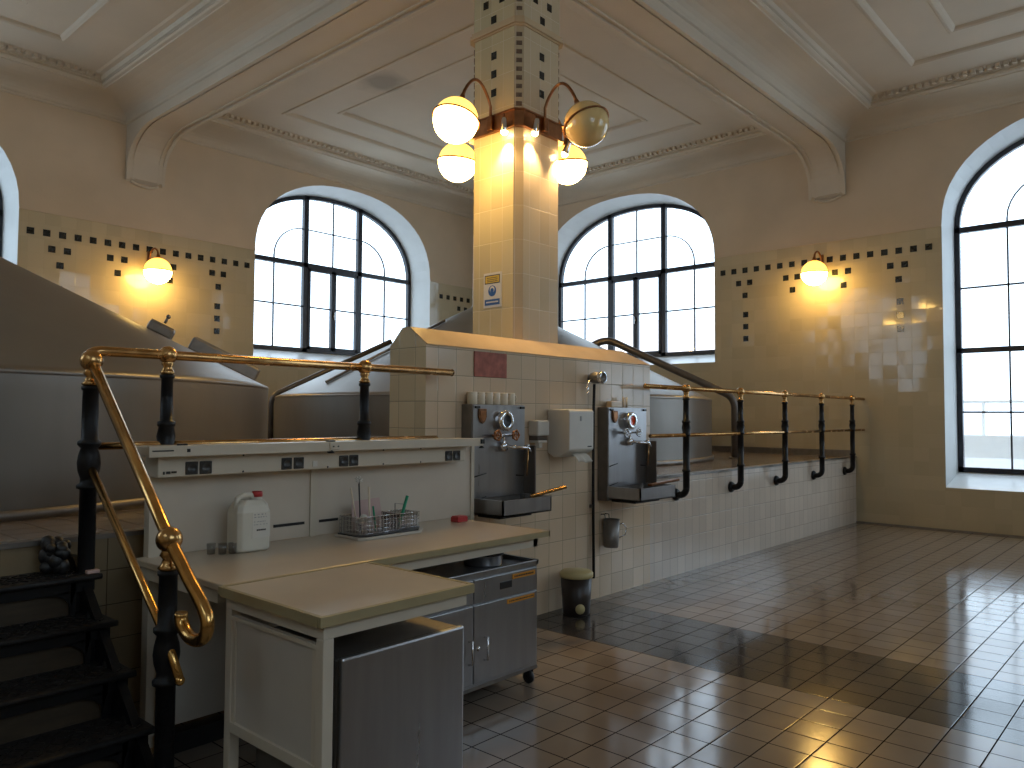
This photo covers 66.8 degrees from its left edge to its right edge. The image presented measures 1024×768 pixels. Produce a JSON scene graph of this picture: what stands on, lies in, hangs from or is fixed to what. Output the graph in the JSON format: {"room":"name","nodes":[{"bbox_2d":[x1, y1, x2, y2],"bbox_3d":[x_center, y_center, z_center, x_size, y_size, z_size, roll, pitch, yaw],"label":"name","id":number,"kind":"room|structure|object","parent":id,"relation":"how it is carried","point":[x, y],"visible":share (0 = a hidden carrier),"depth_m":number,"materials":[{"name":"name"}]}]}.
{"room":"processing plant","nodes":[
{"label":"processing plant","id":0,"kind":"room"},
{"bbox_2d":[0,91,473,438],"bbox_3d":[-5.732,-1.093,12.007,0.612,6.300,14.730,-2,-3,42],"label":"wall","id":1,"kind":"structure","parent":0,"point":[62,169],"depth_m":12.15,"materials":[{"name":"tile"}]},
{"bbox_2d":[0,190,2,256],"bbox_3d":[-8.447,-2.329,9.438,0.135,2.990,3.890,-2,-3,42],"label":"window","id":2,"kind":"structure","parent":1,"relation":"in","point":[1,202],"depth_m":10.86,"materials":[{"name":"metal"}]},
{"bbox_2d":[142,248,172,283],"bbox_3d":[-5.322,-1.777,11.596,0.496,0.568,0.425,0,-2,6],"label":"wall lamp","id":3,"kind":"object","parent":1,"relation":"attached to","point":[157,270],"visible":1,"depth_m":11.47,"materials":[{"name":"white glass"}]},
{"bbox_2d":[0,0,336,124],"bbox_3d":[-5.385,-4.271,6.617,7.270,0.385,6.960,-2,-3,42],"label":"trim","id":4,"kind":"structure","parent":1,"relation":"attached to","point":[200,38],"depth_m":10.06,"materials":[{"name":"paint"}]},
{"bbox_2d":[26,227,469,333],"bbox_3d":[-3.648,-1.377,13.900,0.006,1.247,8.942,-2,-3,42],"label":"trim","id":5,"kind":"structure","parent":1,"relation":"attached to","point":[30,230],"depth_m":11.70,"materials":[{"name":"black tile"}]},
{"bbox_2d":[125,0,443,188],"bbox_3d":[-0.058,-3.803,6.856,14.860,1.342,0.568,-2,-3,42],"label":"beam","id":6,"kind":"structure","parent":1,"relation":"attached to","point":[342,25],"depth_m":9.54,"materials":[{"name":"paint"}]},
{"bbox_2d":[253,195,410,355],"bbox_3d":[-3.453,-2.074,15.001,0.135,2.990,3.890,-2,-3,42],"label":"window","id":7,"kind":"structure","parent":1,"relation":"in","point":[307,268],"depth_m":14.96,"materials":[{"name":"glass"}]},
{"bbox_2d":[0,0,1023,188],"bbox_3d":[0.037,-4.610,6.989,16.460,0.416,16.330,-2,-3,42],"label":"ceiling","id":8,"kind":"structure","parent":0,"point":[377,99],"depth_m":10.32,"materials":[{"name":"paint"}]},
{"bbox_2d":[150,522,1023,767],"bbox_3d":[0.000,2.001,6.719,15.460,0.250,15.330,-2,-3,42],"label":"floor","id":9,"kind":"structure","parent":0,"point":[854,645],"depth_m":4.96,"materials":[{"name":"tile"}]},
{"bbox_2d":[0,554,154,767],"bbox_3d":[-2.094,1.246,2.878,1.074,0.938,1.270,-2,-3,42],"label":"stairs","id":10,"kind":"structure","parent":9,"relation":"on","point":[66,701],"depth_m":3.18,"materials":[{"name":"black metal"}]},
{"bbox_2d":[38,535,70,574],"bbox_3d":[-2.086,0.780,3.547,0.130,0.179,0.130,-2,-3,42],"label":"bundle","id":11,"kind":"object","parent":10,"relation":"on","point":[54,553],"visible":1,"depth_m":3.51,"materials":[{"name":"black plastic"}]},
{"bbox_2d":[85,569,99,573],"bbox_3d":[-1.918,0.857,3.548,0.030,0.016,0.055,-2,-3,42],"label":"tag","id":12,"kind":"object","parent":10,"relation":"on","point":[92,571],"visible":1,"depth_m":3.54,"materials":[{"name":"paper"}]},
{"bbox_2d":[76,346,454,767],"bbox_3d":[-1.282,0.794,4.216,1.125,1.943,2.704,0,-2,15],"label":"stair railing","id":13,"kind":"object","parent":9,"relation":"on","point":[169,622],"visible":0.9,"depth_m":3.50,"materials":[{"name":"gold metal"}]},
{"bbox_2d":[136,438,549,753],"bbox_3d":[-0.753,1.044,4.303,0.888,1.456,2.335,-2,-3,42],"label":"bench","id":14,"kind":"object","parent":9,"relation":"on","point":[305,486],"visible":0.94,"depth_m":4.09,"materials":[{"name":"beige laminate"}]},
{"bbox_2d":[185,461,197,474],"bbox_3d":[-1.577,0.415,3.824,0.013,0.064,0.064,-2,-3,42],"label":"socket","id":15,"kind":"object","parent":14,"relation":"attached to","point":[191,467],"depth_m":3.82,"materials":[{"name":"grey plastic"}]},
{"bbox_2d":[199,461,211,473],"bbox_3d":[-1.529,0.417,3.878,0.013,0.064,0.064,-2,-3,42],"label":"socket","id":16,"kind":"object","parent":14,"relation":"attached to","point":[205,467],"depth_m":3.87,"materials":[{"name":"grey plastic"}]},
{"bbox_2d":[227,491,269,552],"bbox_3d":[-1.358,0.706,4.004,0.142,0.299,0.184,-2,-3,42],"label":"jerrycan","id":17,"kind":"object","parent":14,"relation":"on","point":[248,519],"visible":1,"depth_m":3.95,"materials":[{"name":"plastic"}]},
{"bbox_2d":[281,458,291,469],"bbox_3d":[-1.223,0.433,4.218,0.013,0.064,0.064,-2,-3,42],"label":"socket","id":18,"kind":"object","parent":14,"relation":"attached to","point":[286,463],"depth_m":4.21,"materials":[{"name":"grey plastic"}]},
{"bbox_2d":[293,457,303,468],"bbox_3d":[-1.173,0.435,4.274,0.013,0.064,0.064,-2,-3,42],"label":"socket","id":19,"kind":"object","parent":14,"relation":"attached to","point":[298,462],"depth_m":4.27,"materials":[{"name":"grey plastic"}]},
{"bbox_2d":[136,518,545,590],"bbox_3d":[-0.807,0.886,4.250,0.875,0.032,2.105,-2,-3,42],"label":"countertop","id":20,"kind":"structure","parent":14,"relation":"on","point":[212,568],"depth_m":3.95,"materials":[{"name":"beige laminate"}]},
{"bbox_2d":[339,455,348,466],"bbox_3d":[-0.974,0.446,4.496,0.013,0.064,0.064,-2,-3,42],"label":"socket","id":21,"kind":"object","parent":14,"relation":"attached to","point":[343,459],"depth_m":4.49,"materials":[{"name":"grey plastic"}]},
{"bbox_2d":[349,455,357,465],"bbox_3d":[-0.926,0.448,4.549,0.013,0.064,0.064,-2,-3,42],"label":"socket","id":22,"kind":"object","parent":14,"relation":"attached to","point":[353,459],"depth_m":4.54,"materials":[{"name":"grey plastic"}]},
{"bbox_2d":[334,525,422,540],"bbox_3d":[-0.757,0.873,4.580,0.280,0.022,0.540,-2,-3,42],"label":"wire tray","id":23,"kind":"object","parent":14,"relation":"on","point":[410,530],"visible":0.84,"depth_m":4.45,"materials":[{"name":"silver metal"}]},
{"bbox_2d":[340,511,399,534],"bbox_3d":[-0.826,0.807,4.520,0.184,0.099,0.298,-2,-3,42],"label":"wire basket","id":24,"kind":"object","parent":23,"relation":"on","point":[393,514],"visible":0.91,"depth_m":4.47,"materials":[{"name":"silver metal"}]},
{"bbox_2d":[350,488,358,531],"bbox_3d":[-0.906,0.725,4.464,0.054,0.256,0.009,1,-3,-22],"label":"wooden stick","id":25,"kind":"object","parent":24,"relation":"in","point":[350,488],"visible":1,"depth_m":4.46,"materials":[{"name":"beige wood"}]},
{"bbox_2d":[355,476,362,530],"bbox_3d":[-0.888,0.692,4.499,0.046,0.323,0.048,-2,-3,42],"label":"brush","id":26,"kind":"object","parent":24,"relation":"in","point":[359,479],"visible":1,"depth_m":4.50,"materials":[{"name":"black plastic"}]},
{"bbox_2d":[358,514,371,524],"bbox_3d":[-0.844,0.772,4.436,0.052,0.057,0.093,-2,-3,42],"label":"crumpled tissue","id":27,"kind":"object","parent":24,"relation":"in","point":[362,515],"visible":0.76,"depth_m":4.42,"materials":[{"name":"white paper"}]},
{"bbox_2d":[351,497,382,530],"bbox_3d":[-0.855,0.768,4.608,0.003,0.179,0.235,-2,-3,42],"label":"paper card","id":28,"kind":"object","parent":24,"relation":"in","point":[375,502],"visible":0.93,"depth_m":4.60,"materials":[{"name":"paper"}]},
{"bbox_2d":[368,487,370,530],"bbox_3d":[-0.830,0.728,4.519,0.012,0.255,0.032,2,-3,-42],"label":"wooden stick","id":29,"kind":"object","parent":24,"relation":"in","point":[369,510],"visible":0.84,"depth_m":4.52,"materials":[{"name":"beige wood"}]},
{"bbox_2d":[372,506,375,530],"bbox_3d":[-0.804,0.786,4.538,0.041,0.141,0.012,-2,-3,42],"label":"pen","id":30,"kind":"object","parent":24,"relation":"in","point":[374,518],"visible":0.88,"depth_m":4.54,"materials":[{"name":"teal plastic"}]},
{"bbox_2d":[382,509,419,528],"bbox_3d":[-0.680,0.820,4.728,0.164,0.091,0.164,-2,-3,42],"label":"wire basket","id":31,"kind":"object","parent":23,"relation":"on","point":[402,525],"visible":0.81,"depth_m":4.71,"materials":[{"name":"silver metal"}]},
{"bbox_2d":[397,495,408,526],"bbox_3d":[-0.664,0.774,4.725,0.020,0.187,0.094,-1,-3,34],"label":"stick","id":32,"kind":"object","parent":31,"relation":"in","point":[406,496],"visible":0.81,"depth_m":4.73,"materials":[{"name":"teal plastic"}]},
{"bbox_2d":[445,451,452,460],"bbox_3d":[-0.416,0.474,5.118,0.013,0.064,0.064,-2,-3,42],"label":"socket","id":33,"kind":"object","parent":14,"relation":"attached to","point":[448,454],"depth_m":5.11,"materials":[{"name":"grey plastic"}]},
{"bbox_2d":[453,451,459,459],"bbox_3d":[-0.367,0.476,5.172,0.013,0.064,0.064,-2,-3,42],"label":"socket","id":34,"kind":"object","parent":14,"relation":"attached to","point":[456,454],"depth_m":5.16,"materials":[{"name":"grey plastic"}]},
{"bbox_2d":[451,515,467,522],"bbox_3d":[-0.348,0.888,5.119,0.070,0.038,0.090,-2,-3,42],"label":"box","id":35,"kind":"object","parent":14,"relation":"on","point":[457,518],"visible":1,"depth_m":5.09,"materials":[{"name":"red plastic"}]},
{"bbox_2d":[218,561,474,767],"bbox_3d":[-0.676,1.276,3.167,0.719,0.902,0.751,-2,-3,42],"label":"side table","id":36,"kind":"object","parent":9,"relation":"on","point":[279,683],"visible":0.9,"depth_m":2.96,"materials":[{"name":"beige laminate"}]},
{"bbox_2d":[256,616,463,767],"bbox_3d":[-0.627,1.369,3.206,0.585,0.720,0.625,-2,-3,42],"label":"refrigerator","id":37,"kind":"object","parent":9,"relation":"on","point":[398,686],"visible":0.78,"depth_m":3.02,"materials":[{"name":"silver metal"}]},
{"bbox_2d":[0,451,856,715],"bbox_3d":[-2.584,1.457,9.063,7.910,1.000,14.730,-2,-3,42],"label":"platform","id":38,"kind":"object","parent":9,"relation":"on","point":[713,524],"visible":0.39,"depth_m":8.33,"materials":[{"name":"tile"}]},
{"bbox_2d":[0,257,268,522],"bbox_3d":[-5.377,-0.873,6.320,6.560,3.400,6.560,-2,-3,42],"label":"brewing vat","id":39,"kind":"object","parent":38,"relation":"on","point":[46,327],"visible":0.84,"depth_m":4.93,"materials":[{"name":"metal"}]},
{"bbox_2d":[268,339,391,438],"bbox_3d":[-2.658,0.180,11.328,1.796,1.736,0.159,1,-2,-17],"label":"pipe","id":40,"kind":"object","parent":38,"relation":"on","point":[388,342],"visible":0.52,"depth_m":11.18,"materials":[{"name":"metal"}]},
{"bbox_2d":[0,456,856,549],"bbox_3d":[0.343,0.867,6.463,0.085,0.024,14.730,-2,-3,42],"label":"trim","id":41,"kind":"structure","parent":38,"relation":"attached to","point":[133,531],"depth_m":3.90,"materials":[{"name":"wood"}]},
{"bbox_2d":[274,235,713,465],"bbox_3d":[-0.264,-0.611,12.030,6.560,3.400,6.560,-2,-3,42],"label":"brewing vat","id":42,"kind":"object","parent":38,"relation":"on","point":[326,405],"visible":0.28,"depth_m":9.72,"materials":[{"name":"metal"}]},
{"bbox_2d":[469,0,563,343],"bbox_3d":[0.035,-1.768,6.941,0.656,5.300,0.656,-2,-3,42],"label":"tiled column","id":43,"kind":"structure","parent":38,"relation":"on","point":[517,44],"depth_m":6.71,"materials":[{"name":"tile"}]},
{"bbox_2d":[437,142,473,181],"bbox_3d":[-0.426,-2.259,7.378,0.656,0.626,0.407,-2,-3,42],"label":"globe lamp","id":44,"kind":"object","parent":43,"relation":"attached to","point":[455,161],"visible":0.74,"depth_m":7.32,"materials":[{"name":"white glass"}]},
{"bbox_2d":[432,78,493,143],"bbox_3d":[-0.375,-2.293,6.503,0.405,0.622,0.645,-2,-3,42],"label":"globe lamp","id":45,"kind":"object","parent":43,"relation":"attached to","point":[455,118],"visible":1,"depth_m":6.28,"materials":[{"name":"white glass"}]},
{"bbox_2d":[484,271,501,307],"bbox_3d":[-0.168,-0.809,6.675,0.210,0.300,0.009,-2,-3,42],"label":"safety sign","id":46,"kind":"object","parent":43,"relation":"attached to","point":[492,281],"visible":1,"depth_m":6.67,"materials":[{"name":"white plastic"}]},
{"bbox_2d":[500,113,507,134],"bbox_3d":[-0.065,-2.194,6.567,0.071,0.179,0.072,-2,-3,42],"label":"spotlight","id":47,"kind":"object","parent":43,"relation":"attached to","point":[504,126],"visible":1,"depth_m":6.54,"materials":[{"name":"silver metal"}]},
{"bbox_2d":[531,115,538,135],"bbox_3d":[0.199,-2.192,6.588,0.076,0.178,0.072,-2,-3,42],"label":"spotlight","id":48,"kind":"object","parent":43,"relation":"attached to","point":[535,128],"visible":1,"depth_m":6.56,"materials":[{"name":"silver metal"}]},
{"bbox_2d":[561,139,571,157],"bbox_3d":[0.482,-2.099,6.885,0.096,0.172,0.072,-2,-3,42],"label":"spotlight","id":49,"kind":"object","parent":43,"relation":"attached to","point":[565,152],"visible":0.99,"depth_m":6.86,"materials":[{"name":"silver metal"}]},
{"bbox_2d":[558,120,587,184],"bbox_3d":[0.453,-2.253,7.425,0.407,0.627,0.656,-2,-3,42],"label":"globe lamp","id":50,"kind":"object","parent":43,"relation":"attached to","point":[571,168],"visible":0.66,"depth_m":7.38,"materials":[{"name":"white glass"}]},
{"bbox_2d":[541,82,608,147],"bbox_3d":[0.507,-2.275,6.540,0.672,0.620,0.406,-2,-3,42],"label":"globe lamp","id":51,"kind":"object","parent":43,"relation":"attached to","point":[586,123],"visible":1,"depth_m":6.32,"materials":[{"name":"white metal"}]},
{"bbox_2d":[592,337,737,458],"bbox_3d":[2.117,0.189,11.512,2.471,1.786,0.179,0,-2,13],"label":"pipe","id":52,"kind":"object","parent":38,"relation":"on","point":[647,357],"visible":0.79,"depth_m":11.38,"materials":[{"name":"black metal"}]},
{"bbox_2d":[643,384,864,500],"bbox_3d":[3.276,0.670,9.566,0.171,1.183,6.192,-2,-3,42],"label":"railing","id":53,"kind":"object","parent":38,"relation":"attached to","point":[685,388],"visible":1,"depth_m":8.72,"materials":[{"name":"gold metal"}]},
{"bbox_2d":[412,554,537,694],"bbox_3d":[-0.425,1.412,4.415,0.611,0.735,1.155,-2,-3,42],"label":"trolley","id":54,"kind":"object","parent":9,"relation":"on","point":[498,620],"visible":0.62,"depth_m":4.41,"materials":[{"name":"silver metal"}]},
{"bbox_2d":[412,554,537,580],"bbox_3d":[-0.438,1.058,4.442,0.570,0.027,1.155,-2,-3,42],"label":"tray","id":55,"kind":"object","parent":54,"relation":"on","point":[511,564],"depth_m":4.47,"materials":[{"name":"silver metal"}]},
{"bbox_2d":[464,553,503,567],"bbox_3d":[-0.173,1.034,4.626,0.250,0.079,0.250,-2,-3,42],"label":"pan","id":56,"kind":"object","parent":54,"relation":"on","point":[494,560],"visible":0.51,"depth_m":4.52,"materials":[{"name":"silver metal"}]},
{"bbox_2d":[389,327,649,614],"bbox_3d":[0.224,0.755,6.586,0.406,2.232,2.919,-2,-3,42],"label":"tiled wall","id":57,"kind":"structure","parent":9,"relation":"on","point":[542,376],"depth_m":6.41,"materials":[{"name":"tile"}]},
{"bbox_2d":[474,351,506,377],"bbox_3d":[-0.162,-0.145,5.885,0.008,0.188,0.358,-2,-3,42],"label":"wall plaque","id":58,"kind":"object","parent":57,"relation":"attached to","point":[486,364],"visible":1,"depth_m":5.88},
{"bbox_2d":[461,404,551,518],"bbox_3d":[-0.023,0.557,5.706,0.415,0.812,0.574,-2,-3,42],"label":"fountain","id":59,"kind":"object","parent":57,"relation":"attached to","point":[505,468],"visible":1,"depth_m":5.72,"materials":[{"name":"metal"}]},
{"bbox_2d":[467,392,478,403],"bbox_3d":[-0.286,0.103,5.662,0.074,0.090,0.092,-1,-3,21],"label":"beer mug","id":60,"kind":"object","parent":59,"relation":"on","point":[471,396],"visible":0.9,"depth_m":5.62,"materials":[{"name":"white ceramic"}]},
{"bbox_2d":[477,392,485,403],"bbox_3d":[-0.225,0.106,5.725,0.068,0.090,0.094,-2,-3,42],"label":"beer mug","id":61,"kind":"object","parent":59,"relation":"on","point":[481,397],"visible":0.75,"depth_m":5.68,"materials":[{"name":"white ceramic"}]},
{"bbox_2d":[485,392,493,404],"bbox_3d":[-0.175,0.108,5.786,0.074,0.090,0.092,-1,-3,21],"label":"beer mug","id":62,"kind":"object","parent":59,"relation":"on","point":[489,395],"visible":0.69,"depth_m":5.74,"materials":[{"name":"white ceramic"}]},
{"bbox_2d":[493,393,500,404],"bbox_3d":[-0.114,0.111,5.848,0.068,0.090,0.094,-2,-3,42],"label":"beer mug","id":63,"kind":"object","parent":59,"relation":"on","point":[496,397],"visible":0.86,"depth_m":5.81,"materials":[{"name":"white ceramic"}]},
{"bbox_2d":[500,393,508,404],"bbox_3d":[-0.064,0.114,5.909,0.074,0.090,0.092,-1,-3,21],"label":"beer mug","id":64,"kind":"object","parent":59,"relation":"on","point":[504,396],"visible":0.89,"depth_m":5.87,"materials":[{"name":"white ceramic"}]},
{"bbox_2d":[508,393,516,404],"bbox_3d":[-0.003,0.117,5.972,0.068,0.090,0.094,-2,-3,42],"label":"beer mug","id":65,"kind":"object","parent":59,"relation":"on","point":[511,397],"visible":0.68,"depth_m":5.93,"materials":[{"name":"white ceramic"}]},
{"bbox_2d":[530,485,566,497],"bbox_3d":[0.270,0.797,5.758,0.288,0.079,0.050,1,-3,-23],"label":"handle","id":66,"kind":"object","parent":59,"relation":"in","point":[555,489],"visible":1,"depth_m":5.74,"materials":[{"name":"gold metal"}]},
{"bbox_2d":[529,420,548,447],"bbox_3d":[0.215,0.400,6.209,0.105,0.220,0.150,-2,-3,42],"label":"soap dispenser","id":67,"kind":"object","parent":57,"relation":"attached to","point":[538,429],"visible":0.97,"depth_m":6.17,"materials":[{"name":"white plastic"}]},
{"bbox_2d":[548,409,592,462],"bbox_3d":[0.502,0.428,6.401,0.276,0.438,0.330,-2,-3,42],"label":"dispenser","id":68,"kind":"object","parent":57,"relation":"attached to","point":[570,430],"visible":1,"depth_m":6.31,"materials":[{"name":"white plastic"}]},
{"bbox_2d":[571,453,591,462],"bbox_3d":[0.574,0.605,6.351,0.110,0.083,0.196,-2,-3,42],"label":"paper towel","id":69,"kind":"object","parent":68,"relation":"hanging from","point":[583,457],"depth_m":6.35,"materials":[{"name":"white paper"}]},
{"bbox_2d":[589,384,595,577],"bbox_3d":[0.712,0.846,6.776,0.067,1.691,0.063,-2,-3,42],"label":"pipe","id":70,"kind":"object","parent":57,"relation":"attached to","point":[592,505],"visible":0.84,"depth_m":6.77,"materials":[{"name":"metal"}]},
{"bbox_2d":[586,371,606,393],"bbox_3d":[0.695,-0.009,6.715,0.155,0.203,0.233,-2,-3,42],"label":"tap","id":71,"kind":"object","parent":57,"relation":"attached to","point":[600,377],"visible":1,"depth_m":6.72,"materials":[{"name":"metal"}]},
{"bbox_2d":[587,371,606,383],"bbox_3d":[0.737,-0.055,6.763,0.155,0.108,0.108,-2,-3,42],"label":"outlet","id":72,"kind":"object","parent":71,"relation":"attached to","point":[600,377],"depth_m":6.73,"materials":[{"name":"silver metal"}]},
{"bbox_2d":[601,513,626,547],"bbox_3d":[0.913,1.303,6.923,0.148,0.298,0.236,-2,-3,42],"label":"jug","id":73,"kind":"object","parent":57,"relation":"hanging from","point":[611,526],"visible":1,"depth_m":6.83,"materials":[{"name":"metal"}]},
{"bbox_2d":[598,407,674,503],"bbox_3d":[1.133,0.629,6.971,0.445,0.835,0.624,-2,-3,42],"label":"fountain","id":74,"kind":"object","parent":57,"relation":"attached to","point":[627,462],"visible":0.98,"depth_m":6.93,"materials":[{"name":"metal"}]},
{"bbox_2d":[606,401,621,406],"bbox_3d":[0.923,0.184,7.003,0.060,0.055,0.180,-2,-3,42],"label":"wooden block","id":75,"kind":"object","parent":74,"relation":"on","point":[608,403],"visible":0.84,"depth_m":6.95,"materials":[{"name":"beige wood"}]},
{"bbox_2d":[622,397,624,407],"bbox_3d":[1.023,0.169,7.115,0.022,0.095,0.022,-2,-3,42],"label":"tube","id":76,"kind":"object","parent":74,"relation":"on","point":[623,398],"visible":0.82,"depth_m":7.11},
{"bbox_2d":[625,397,627,407],"bbox_3d":[1.056,0.171,7.152,0.022,0.095,0.022,-2,-3,42],"label":"tube","id":77,"kind":"object","parent":74,"relation":"on","point":[626,398],"visible":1,"depth_m":7.14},
{"bbox_2d":[648,478,679,486],"bbox_3d":[1.382,0.894,7.055,0.370,0.056,0.050,2,-3,-36],"label":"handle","id":78,"kind":"object","parent":74,"relation":"in","point":[675,479],"visible":1,"depth_m":7.03,"materials":[{"name":"brown wood"}]},
{"bbox_2d":[560,567,592,616],"bbox_3d":[0.523,1.687,6.310,0.274,0.350,0.274,-2,-3,42],"label":"waste bin","id":79,"kind":"object","parent":9,"relation":"on","point":[576,583],"visible":1,"depth_m":6.21,"materials":[{"name":"black plastic"}]},
{"bbox_2d":[558,103,1023,535],"bbox_3d":[5.131,-1.010,12.549,14.860,6.300,0.612,-2,-3,42],"label":"wall","id":80,"kind":"structure","parent":0,"point":[905,188],"depth_m":11.91,"materials":[{"name":"tile"}]},
{"bbox_2d":[180,0,796,219],"bbox_3d":[-0.287,-4.011,12.295,7.270,0.385,7.230,-2,-3,42],"label":"trim","id":81,"kind":"structure","parent":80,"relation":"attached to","point":[231,133],"depth_m":13.74,"materials":[{"name":"paint"}]},
{"bbox_2d":[559,203,714,357],"bbox_3d":[2.458,-2.019,15.370,3.890,3.003,0.135,-2,-3,42],"label":"window","id":82,"kind":"structure","parent":80,"relation":"in","point":[661,274],"depth_m":15.32,"materials":[{"name":"glass"}]},
{"bbox_2d":[566,0,845,202],"bbox_3d":[0.114,-3.801,6.883,0.568,1.342,14.730,-2,-3,42],"label":"ceiling beam","id":83,"kind":"structure","parent":80,"relation":"attached to","point":[651,26],"depth_m":9.69,"materials":[{"name":"paint"}]},
{"bbox_2d":[712,446,849,455],"bbox_3d":[2.326,1.158,14.559,7.900,0.100,0.020,-2,-3,42],"label":"baseboard","id":84,"kind":"structure","parent":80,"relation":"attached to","point":[798,451],"depth_m":12.60,"materials":[{"name":"tile"}]},
{"bbox_2d":[800,251,828,285],"bbox_3d":[4.755,-1.819,12.126,0.499,0.569,0.426,1,-2,-14],"label":"wall lamp","id":85,"kind":"object","parent":80,"relation":"attached to","point":[814,272],"visible":1,"depth_m":11.99,"materials":[{"name":"white glass"}]},
{"bbox_2d":[720,243,931,341],"bbox_3d":[2.801,-1.316,14.259,8.914,1.267,0.006,-2,-3,42],"label":"trim","id":86,"kind":"structure","parent":80,"relation":"attached to","point":[927,246],"depth_m":12.16,"materials":[{"name":"black tile"}]},
{"bbox_2d":[659,0,1023,142],"bbox_3d":[5.445,-4.189,7.157,7.050,0.385,7.230,-2,-3,42],"label":"trim","id":87,"kind":"structure","parent":80,"relation":"attached to","point":[769,38],"depth_m":10.44,"materials":[{"name":"paint"}]},
{"bbox_2d":[856,521,1023,537],"bbox_3d":[7.857,2.026,9.557,6.950,0.020,0.015,-2,-3,42],"label":"baseboard","id":88,"kind":"structure","parent":80,"relation":"attached to","point":[856,521],"depth_m":11.08,"materials":[{"name":"tile"}]},
{"bbox_2d":[954,138,1023,474],"bbox_3d":[8.073,-1.221,10.293,3.890,4.950,0.135,-2,-3,42],"label":"window","id":89,"kind":"structure","parent":80,"relation":"in","point":[958,230],"depth_m":11.45,"materials":[{"name":"glass"}]},
{"label":"outside","id":90,"kind":"structure","parent":0,"visible":0},
{"bbox_2d":[964,400,1023,458],"bbox_3d":[10.681,0.731,11.892,8.400,1.030,0.400,-2,-3,42],"label":"terrace railing","id":91,"kind":"object","parent":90,"point":[976,446],"visible":0.39,"depth_m":13.66,"materials":[{"name":"white"}]},
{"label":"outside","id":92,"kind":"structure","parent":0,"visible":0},
{"bbox_3d":[-0.800,6.267,13.877,100.000,0.200,100.000,-2,-3,42],"label":"yard","id":93,"kind":"structure","parent":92,"visible":0},
{"bbox_2d":[586,315,714,352],"bbox_3d":[8.706,1.984,35.121,10.000,10.200,10.000,-2,-3,42],"label":"house","id":94,"kind":"structure","parent":93,"relation":"on","point":[680,330],"depth_m":33.71,"materials":[{"name":"white"}]},
{"bbox_2d":[964,394,1023,468],"bbox_3d":[6.973,3.405,21.149,42.000,6.200,7.000,-2,-3,42],"label":"neighbouring building","id":95,"kind":"structure","parent":93,"relation":"on","point":[972,421],"depth_m":18.97,"materials":[{"name":"white"}]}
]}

